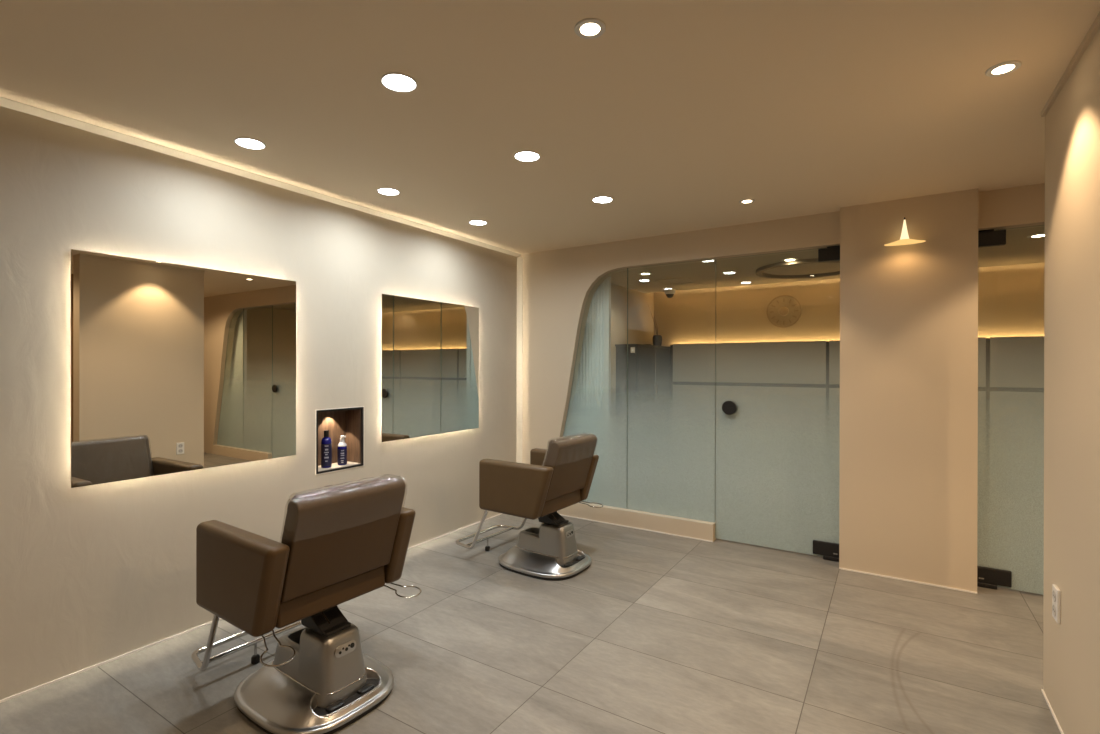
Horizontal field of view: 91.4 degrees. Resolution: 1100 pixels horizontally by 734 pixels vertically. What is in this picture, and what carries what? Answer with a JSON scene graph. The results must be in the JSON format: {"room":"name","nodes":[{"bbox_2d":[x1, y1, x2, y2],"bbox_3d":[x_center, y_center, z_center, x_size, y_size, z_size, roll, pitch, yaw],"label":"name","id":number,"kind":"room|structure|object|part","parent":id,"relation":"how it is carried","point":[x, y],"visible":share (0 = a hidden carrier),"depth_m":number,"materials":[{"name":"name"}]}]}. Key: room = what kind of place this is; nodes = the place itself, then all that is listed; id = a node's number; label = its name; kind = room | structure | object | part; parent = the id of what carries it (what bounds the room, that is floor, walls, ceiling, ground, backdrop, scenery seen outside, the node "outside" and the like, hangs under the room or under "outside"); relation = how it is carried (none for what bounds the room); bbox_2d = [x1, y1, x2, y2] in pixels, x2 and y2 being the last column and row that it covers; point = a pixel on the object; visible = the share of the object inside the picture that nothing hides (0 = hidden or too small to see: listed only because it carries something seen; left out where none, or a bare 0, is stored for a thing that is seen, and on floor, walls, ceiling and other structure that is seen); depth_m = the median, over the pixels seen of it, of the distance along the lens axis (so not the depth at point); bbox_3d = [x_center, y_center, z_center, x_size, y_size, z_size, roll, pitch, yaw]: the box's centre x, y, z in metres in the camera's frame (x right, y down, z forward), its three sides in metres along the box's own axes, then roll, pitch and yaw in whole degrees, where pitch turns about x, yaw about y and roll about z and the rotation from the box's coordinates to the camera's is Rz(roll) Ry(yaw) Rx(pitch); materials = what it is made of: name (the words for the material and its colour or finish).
{"room":"salon","nodes":[
{"label":"salon","id":0,"kind":"room"},
{"bbox_2d":[0,106,653,699],"bbox_3d":[-1.092,0.065,4.090,0.258,2.540,9.520,0,0,33],"label":"wall","id":1,"kind":"structure","parent":0,"point":[91,575],"depth_m":2.64,"materials":[{"name":"paint"}]},
{"bbox_2d":[71,249,295,487],"bbox_3d":[-1.786,0.007,2.746,0.016,1.029,1.034,0,0,33],"label":"wall mirror","id":2,"kind":"object","parent":1,"relation":"attached to","point":[175,368],"visible":1,"depth_m":2.64,"materials":[{"name":"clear mirror"}]},
{"bbox_2d":[0,513,501,702],"bbox_3d":[-1.929,1.331,2.538,0.006,0.009,6.002,0,0,33],"label":"baseboard","id":3,"kind":"structure","parent":1,"relation":"attached to","point":[208,623],"depth_m":2.48,"materials":[{"name":"white"}]},
{"bbox_2d":[0,97,520,256],"bbox_3d":[-1.907,-1.052,2.541,0.029,0.026,6.032,0,0,33],"label":"trim","id":4,"kind":"structure","parent":1,"relation":"attached to","point":[4,102],"depth_m":2.77,"materials":[{"name":"beige paint"}]},
{"bbox_2d":[315,406,363,474],"bbox_3d":[-1.416,0.464,3.499,0.173,0.402,0.359,0,0,33],"label":"wall niche","id":5,"kind":"object","parent":1,"relation":"attached to","point":[348,422],"visible":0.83,"depth_m":3.60,"materials":[{"name":"black wood"}]},
{"bbox_2d":[321,430,331,467],"bbox_3d":[-1.435,0.525,3.445,0.064,0.239,0.064,0,0,33],"label":"shampoo bottle","id":6,"kind":"object","parent":5,"relation":"on","point":[326,442],"visible":1,"depth_m":3.42,"materials":[{"name":"blue plastic"}]},
{"bbox_2d":[318,461,359,471],"bbox_3d":[-1.421,0.647,3.502,0.154,0.004,0.319,0,0,33],"label":"shelf","id":7,"kind":"object","parent":5,"relation":"attached to","point":[350,464],"depth_m":3.50,"materials":[{"name":"beige stone"}]},
{"bbox_2d":[337,435,346,464],"bbox_3d":[-1.371,0.548,3.545,0.060,0.194,0.060,0,0,33],"label":"pump bottle","id":8,"kind":"object","parent":5,"relation":"on","point":[342,446],"visible":1,"depth_m":3.52,"materials":[{"name":"blue plastic"}]},
{"bbox_2d":[381,294,478,441],"bbox_3d":[-0.890,0.006,4.149,0.016,1.029,1.033,0,0,33],"label":"wall mirror","id":9,"kind":"object","parent":1,"relation":"attached to","point":[430,378],"visible":1,"depth_m":4.07,"materials":[{"name":"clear mirror"}]},
{"bbox_2d":[0,460,1060,733],"bbox_3d":[1.777,1.402,2.318,7.092,0.120,9.820,0,0,33],"label":"floor","id":10,"kind":"structure","parent":0,"point":[661,633],"depth_m":2.51,"materials":[{"name":"tile"}]},
{"bbox_2d":[191,474,420,733],"bbox_3d":[-1.077,0.893,2.269,0.890,0.887,0.713,0,0,35],"label":"salon chair","id":11,"kind":"object","parent":10,"relation":"on","point":[340,544],"visible":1,"depth_m":2.05,"materials":[{"name":"beige leather"}]},
{"bbox_3d":[-1.152,0.782,1.997,0.565,0.333,0.085,0,0,35],"label":"armrest","id":12,"kind":"part","parent":11,"relation":"part of","materials":[{"name":"beige leather"}]},
{"bbox_3d":[-1.333,1.279,2.430,0.012,0.075,0.011,0,0,35],"label":"stop rod","id":13,"kind":"part","parent":11,"relation":"part of","materials":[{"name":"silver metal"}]},
{"bbox_3d":[-0.962,1.278,2.210,0.602,0.086,0.514,0,0,35],"label":"plate","id":14,"kind":"part","parent":11,"relation":"part of","materials":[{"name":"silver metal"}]},
{"bbox_3d":[-0.902,1.037,2.168,0.175,0.017,0.110,0,0,35],"label":"plate","id":15,"kind":"part","parent":11,"relation":"part of","materials":[{"name":"black plastic"}]},
{"bbox_3d":[-1.028,0.898,2.255,0.449,0.099,0.474,0,0,35],"label":"seat","id":16,"kind":"part","parent":11,"relation":"part of","materials":[{"name":"brown leather"}]},
{"bbox_3d":[-0.807,0.656,2.102,0.172,0.379,0.474,0,0,35],"label":"backrest","id":17,"kind":"part","parent":11,"relation":"part of","materials":[{"name":"brown leather"}]},
{"bbox_3d":[-0.797,1.100,2.095,0.010,0.043,0.094,0,0,35],"label":"socket panel","id":18,"kind":"part","parent":11,"relation":"part of","materials":[{"name":"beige metal"}]},
{"bbox_2d":[313,678,379,716],"bbox_3d":[-0.786,1.280,2.088,0.107,0.023,0.282,0,0,33],"label":"foot pedal","id":19,"kind":"object","parent":11,"relation":"on","point":[347,702],"depth_m":2.05,"materials":[{"name":"silver metal"}]},
{"bbox_3d":[-0.829,0.782,2.461,0.565,0.333,0.085,0,0,35],"label":"armrest","id":20,"kind":"part","parent":11,"relation":"part of","materials":[{"name":"beige leather"}]},
{"bbox_2d":[456,432,602,580],"bbox_3d":[-0.162,0.893,3.751,0.922,0.887,0.663,0,0,35],"label":"salon chair","id":21,"kind":"object","parent":10,"relation":"on","point":[557,477],"visible":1,"depth_m":3.49,"materials":[{"name":"brown leather"}]},
{"bbox_3d":[-0.225,0.782,3.442,0.565,0.333,0.085,0,0,35],"label":"armrest","id":22,"kind":"part","parent":21,"relation":"part of","materials":[{"name":"beige leather"}]},
{"bbox_3d":[-0.035,1.278,3.655,0.602,0.086,0.514,0,0,35],"label":"plate","id":23,"kind":"part","parent":21,"relation":"part of","materials":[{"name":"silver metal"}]},
{"bbox_3d":[0.025,1.037,3.613,0.175,0.017,0.110,0,0,35],"label":"plate","id":24,"kind":"part","parent":21,"relation":"part of","materials":[{"name":"black plastic"}]},
{"bbox_3d":[-0.100,0.897,3.700,0.449,0.099,0.474,0,0,35],"label":"seat","id":25,"kind":"part","parent":21,"relation":"part of","materials":[{"name":"brown leather"}]},
{"bbox_3d":[0.098,0.781,3.906,0.565,0.333,0.085,0,0,35],"label":"armrest","id":26,"kind":"part","parent":21,"relation":"part of","materials":[{"name":"beige leather"}]},
{"bbox_3d":[0.130,1.099,3.540,0.010,0.043,0.094,0,0,35],"label":"socket panel","id":27,"kind":"part","parent":21,"relation":"part of","materials":[{"name":"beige metal"}]},
{"bbox_3d":[0.120,0.656,3.547,0.172,0.379,0.474,0,0,35],"label":"backrest","id":28,"kind":"part","parent":21,"relation":"part of","materials":[{"name":"brown leather"}]},
{"bbox_2d":[559,555,585,568],"bbox_3d":[0.141,1.280,3.533,0.107,0.023,0.282,0,0,33],"label":"footrest pedal","id":29,"kind":"object","parent":21,"relation":"on","point":[576,561],"depth_m":3.49,"materials":[{"name":"silver metal"}]},
{"bbox_2d":[568,276,610,501],"bbox_3d":[0.182,0.136,5.042,0.842,2.400,0.045,0,0,33],"label":"screen","id":30,"kind":"object","parent":10,"relation":"on","point":[593,386],"visible":0.12,"depth_m":4.88,"materials":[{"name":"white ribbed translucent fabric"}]},
{"bbox_3d":[0.517,0.137,4.828,0.047,2.400,0.045,0,0,33],"label":"edge post","id":31,"kind":"part","parent":30,"relation":"part of","materials":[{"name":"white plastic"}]},
{"bbox_2d":[615,344,670,471],"bbox_3d":[1.297,0.522,7.337,0.327,1.625,1.205,0,0,33],"label":"tall cabinet","id":32,"kind":"object","parent":10,"relation":"on","point":[649,366],"visible":0.77,"depth_m":6.93,"materials":[{"name":"grey"}]},
{"bbox_3d":[1.263,0.502,7.029,0.016,1.505,0.570,0,0,33],"label":"door","id":33,"kind":"part","parent":32,"relation":"part of","materials":[{"name":"grey"}]},
{"bbox_2d":[648,305,661,345],"bbox_3d":[1.500,-0.591,7.600,0.136,0.600,0.194,0,0,-30],"label":"vase","id":34,"kind":"object","parent":32,"relation":"on","point":[657,339],"visible":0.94,"depth_m":7.53,"materials":[{"name":"black ceramic"}]},
{"bbox_3d":[1.575,0.502,7.518,0.016,1.505,0.570,0,0,33],"label":"door","id":35,"kind":"part","parent":32,"relation":"part of","materials":[{"name":"grey"}]},
{"bbox_2d":[670,338,1043,494],"bbox_3d":[4.460,0.513,6.088,6.430,1.658,0.018,0,0,33],"label":"backing","id":36,"kind":"object","parent":10,"relation":"on","point":[827,385],"visible":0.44,"depth_m":6.71,"materials":[{"name":"grey"}]},
{"bbox_2d":[673,341,825,472],"bbox_3d":[2.614,0.493,7.242,1.979,1.648,0.022,0,0,33],"label":"wall panel","id":37,"kind":"object","parent":36,"relation":"attached to","point":[789,362],"visible":0.71,"depth_m":7.17,"materials":[{"name":"grey"}]},
{"bbox_2d":[829,337,985,486],"bbox_3d":[4.120,0.497,6.281,1.524,1.648,0.022,0,0,33],"label":"wall panel","id":38,"kind":"object","parent":36,"relation":"attached to","point":[834,346],"visible":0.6,"depth_m":6.62,"materials":[{"name":"grey"}]},
{"bbox_2d":[990,336,1043,493],"bbox_3d":[5.435,0.500,5.441,1.524,1.648,0.022,0,0,33],"label":"wall panel","id":39,"kind":"object","parent":36,"relation":"attached to","point":[1015,362],"visible":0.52,"depth_m":5.72,"materials":[{"name":"grey"}]},
{"bbox_2d":[0,0,1099,292],"bbox_3d":[1.782,-1.158,2.315,7.092,0.200,9.820,0,0,33],"label":"ceiling","id":40,"kind":"structure","parent":0,"point":[682,112],"depth_m":2.14,"materials":[{"name":"beige paint"}]},
{"bbox_2d":[234,137,265,149],"bbox_3d":[-1.424,-1.061,2.551,0.132,0.006,0.132,0,0,33],"label":"recessed light","id":41,"kind":"object","parent":40,"relation":"in","point":[250,143],"visible":1,"depth_m":2.55,"materials":[{"name":"white plastic"}]},
{"bbox_2d":[377,188,399,194],"bbox_3d":[-0.977,-1.061,3.250,0.132,0.006,0.132,0,0,33],"label":"recessed light","id":42,"kind":"object","parent":40,"relation":"in","point":[385,191],"visible":1,"depth_m":3.25,"materials":[{"name":"white plastic"}]},
{"bbox_2d":[381,72,416,91],"bbox_3d":[-0.562,-1.058,2.000,0.132,0.006,0.132,0,0,33],"label":"recessed light","id":43,"kind":"object","parent":40,"relation":"in","point":[399,82],"visible":1,"depth_m":2.00,"materials":[{"name":"white plastic"}]},
{"bbox_2d":[469,220,486,224],"bbox_3d":[-0.530,-1.061,3.951,0.132,0.006,0.132,0,0,33],"label":"recessed light","id":44,"kind":"object","parent":40,"relation":"in","point":[473,222],"visible":1,"depth_m":3.95,"materials":[{"name":"white plastic"}]},
{"bbox_2d":[514,151,539,161],"bbox_3d":[-0.115,-1.059,2.700,0.132,0.006,0.132,0,0,33],"label":"recessed light","id":45,"kind":"object","parent":40,"relation":"in","point":[526,156],"visible":1,"depth_m":2.70,"materials":[{"name":"white plastic"}]},
{"bbox_2d":[574,18,605,38],"bbox_3d":[0.126,-1.057,1.679,0.098,0.006,0.098,0,0,33],"label":"recessed light","id":46,"kind":"object","parent":40,"relation":"in","point":[588,28],"visible":1,"depth_m":1.68,"materials":[{"name":"white plastic"}]},
{"bbox_2d":[592,196,612,202],"bbox_3d":[0.333,-1.059,3.401,0.132,0.006,0.132,0,0,33],"label":"recessed light","id":47,"kind":"object","parent":40,"relation":"in","point":[600,199],"visible":1,"depth_m":3.40,"materials":[{"name":"white plastic"}]},
{"bbox_2d":[664,289,674,297],"bbox_3d":[1.657,-1.010,7.424,0.150,0.111,0.150,0,0,33],"label":"ceiling camera","id":48,"kind":"object","parent":40,"relation":"attached to","point":[669,293],"visible":1,"depth_m":7.37,"materials":[{"name":"white plastic"}]},
{"bbox_2d":[652,278,692,284],"bbox_3d":[1.528,-1.062,6.664,0.400,0.004,0.400,0,0,33],"label":"access hatch","id":49,"kind":"object","parent":40,"relation":"attached to","point":[674,280],"visible":1,"depth_m":6.67,"materials":[{"name":"beige paint"}]},
{"bbox_2d":[739,199,754,203],"bbox_3d":[1.258,-1.057,3.429,0.094,0.006,0.094,0,0,33],"label":"recessed light","id":50,"kind":"object","parent":40,"relation":"in","point":[744,201],"visible":1,"depth_m":3.43,"materials":[{"name":"white plastic"}]},
{"bbox_2d":[782,258,797,261],"bbox_3d":[2.371,-1.058,5.308,0.150,0.006,0.150,0,0,33],"label":"recessed light","id":51,"kind":"object","parent":40,"relation":"in","point":[788,259],"visible":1,"depth_m":5.29,"materials":[{"name":"white plastic"}]},
{"bbox_2d":[756,258,839,278],"bbox_3d":[2.767,-1.043,5.743,1.060,0.035,1.060,0,0,33],"label":"trim","id":52,"kind":"structure","parent":40,"relation":"attached to","point":[759,272],"depth_m":5.93,"materials":[{"name":"brown"}]},
{"bbox_2d":[985,60,1021,76],"bbox_3d":[1.604,-1.054,1.900,0.098,0.006,0.098,0,0,33],"label":"recessed light","id":53,"kind":"object","parent":40,"relation":"in","point":[1003,68],"visible":1,"depth_m":1.90,"materials":[{"name":"white plastic"}]},
{"bbox_2d":[1027,233,1044,237],"bbox_3d":[3.930,-1.054,4.313,0.150,0.006,0.150,0,0,33],"label":"recessed light","id":54,"kind":"object","parent":40,"relation":"in","point":[1041,234],"visible":0.74,"depth_m":4.33,"materials":[{"name":"white plastic"}]},
{"bbox_2d":[520,183,1044,541],"bbox_3d":[2.475,0.142,3.406,6.892,2.400,0.140,0,0,33],"label":"wall","id":55,"kind":"structure","parent":0,"point":[557,284],"depth_m":4.64,"materials":[{"name":"beige paint"}]},
{"bbox_2d":[516,257,522,462],"bbox_3d":[-0.288,0.148,5.068,0.046,2.374,0.030,0,0,33],"label":"trim","id":56,"kind":"structure","parent":55,"relation":"attached to","point":[519,259],"depth_m":5.07,"materials":[{"name":"beige paint"}]},
{"bbox_2d":[563,268,627,508],"bbox_3d":[0.339,0.181,4.761,0.753,2.043,0.010,0,0,33],"label":"window","id":57,"kind":"structure","parent":55,"relation":"in","point":[621,466],"depth_m":4.65,"materials":[{"name":"clear glass"}]},
{"bbox_2d":[560,514,712,541],"bbox_3d":[0.490,1.332,4.587,1.791,0.009,0.006,0,0,33],"label":"baseboard","id":58,"kind":"structure","parent":55,"relation":"attached to","point":[560,514],"depth_m":4.43,"materials":[{"name":"white"}]},
{"bbox_2d":[578,502,717,524],"bbox_3d":[0.655,1.205,4.568,1.494,0.004,0.140,0,0,33],"label":"sill","id":59,"kind":"structure","parent":55,"relation":"on","point":[591,504],"depth_m":4.39,"materials":[{"name":"beige paint"}]},
{"bbox_2d":[627,259,715,522],"bbox_3d":[0.970,0.182,4.358,0.737,2.043,0.010,0,0,33],"label":"glass panel","id":60,"kind":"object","parent":55,"relation":"in","point":[705,484],"depth_m":4.34,"materials":[{"name":"clear glass"}]},
{"bbox_2d":[715,245,839,561],"bbox_3d":[1.645,0.249,3.927,0.857,2.173,0.082,0,0,33],"label":"door","id":61,"kind":"structure","parent":55,"relation":"in","point":[828,549],"depth_m":3.91,"materials":[{"name":"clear glass"}]},
{"bbox_3d":[1.363,0.309,4.079,0.108,0.108,0.036,0,0,33],"label":"knob","id":62,"kind":"part","parent":61,"relation":"part of","materials":[{"name":"black plastic"}]},
{"bbox_3d":[1.958,1.325,3.726,0.108,0.024,0.049,0,0,33],"label":"pivot plate","id":63,"kind":"part","parent":61,"relation":"part of","materials":[{"name":"black metal"}]},
{"bbox_2d":[977,225,1043,594],"bbox_3d":[2.976,0.253,3.077,0.857,2.173,0.082,0,0,33],"label":"door","id":64,"kind":"structure","parent":55,"relation":"in","point":[989,575],"depth_m":3.21,"materials":[{"name":"clear glass"}]},
{"bbox_3d":[2.658,1.327,3.279,0.108,0.024,0.049,0,0,33],"label":"pivot plate","id":65,"kind":"part","parent":64,"relation":"part of","materials":[{"name":"black metal"}]},
{"bbox_2d":[654,262,1044,456],"bbox_3d":[4.312,0.071,6.377,6.992,2.540,0.150,0,0,33],"label":"wall","id":66,"kind":"structure","parent":0,"point":[1010,297],"depth_m":7.02,"materials":[{"name":"beige paint"}]},
{"bbox_2d":[766,295,801,327],"bbox_3d":[3.077,-0.732,7.066,0.430,0.430,0.017,0,0,33],"label":"wall clock","id":67,"kind":"object","parent":66,"relation":"attached to","point":[783,311],"visible":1,"depth_m":7.06,"materials":[{"name":"brown metal"}]},
{"bbox_2d":[839,188,977,591],"bbox_3d":[2.291,0.142,3.471,0.722,2.400,0.228,0,0,33],"label":"wall pillar","id":68,"kind":"structure","parent":0,"point":[908,466],"depth_m":3.36,"materials":[{"name":"beige paint"}]},
{"bbox_2d":[884,217,924,245],"bbox_3d":[2.203,-0.847,3.336,0.216,0.162,0.095,0,0,33],"label":"wall lamp","id":69,"kind":"object","parent":68,"relation":"attached to","point":[904,239],"visible":1,"depth_m":3.33,"materials":[{"name":"beige metal"}]},
{"bbox_2d":[839,567,976,593],"bbox_3d":[2.226,1.337,3.374,0.722,0.009,0.006,0,0,33],"label":"baseboard","id":70,"kind":"structure","parent":68,"relation":"attached to","point":[839,567],"depth_m":3.35,"materials":[{"name":"white"}]},
{"bbox_2d":[1043,27,1099,733],"bbox_3d":[1.819,0.143,1.720,0.160,2.400,1.087,0,0,33],"label":"wall","id":71,"kind":"structure","parent":0,"point":[1071,648],"depth_m":1.84,"materials":[{"name":"beige paint"}]},
{"bbox_2d":[1041,689,1063,733],"bbox_3d":[1.747,1.339,1.766,0.006,0.009,1.087,0,0,33],"label":"baseboard","id":72,"kind":"structure","parent":71,"relation":"attached to","point":[1042,690],"depth_m":2.08,"materials":[{"name":"white"}]},
{"bbox_2d":[1052,584,1060,623],"bbox_3d":[1.909,0.893,2.026,0.013,0.124,0.074,0,0,33],"label":"power socket","id":73,"kind":"object","parent":71,"relation":"attached to","point":[1056,593],"visible":1,"depth_m":2.00,"materials":[{"name":"white plastic"}]},
{"bbox_2d":[1052,590,1055,601],"bbox_3d":[1.905,0.866,2.029,0.002,0.042,0.042,0,0,33],"label":"outlet","id":74,"kind":"object","parent":73,"relation":"attached to","point":[1053,591],"depth_m":2.03,"materials":[{"name":"white plastic"}]},
{"bbox_2d":[1052,605,1055,615],"bbox_3d":[1.905,0.920,2.029,0.002,0.042,0.042,0,0,33],"label":"outlet","id":75,"kind":"object","parent":73,"relation":"attached to","point":[1053,606],"depth_m":2.03,"materials":[{"name":"white plastic"}]},
{"bbox_2d":[1041,12,1099,116],"bbox_3d":[1.748,-1.046,1.765,0.012,0.022,1.087,0,0,33],"label":"trim","id":76,"kind":"structure","parent":71,"relation":"attached to","point":[1095,26],"depth_m":1.84,"materials":[{"name":"beige paint"}]}
]}

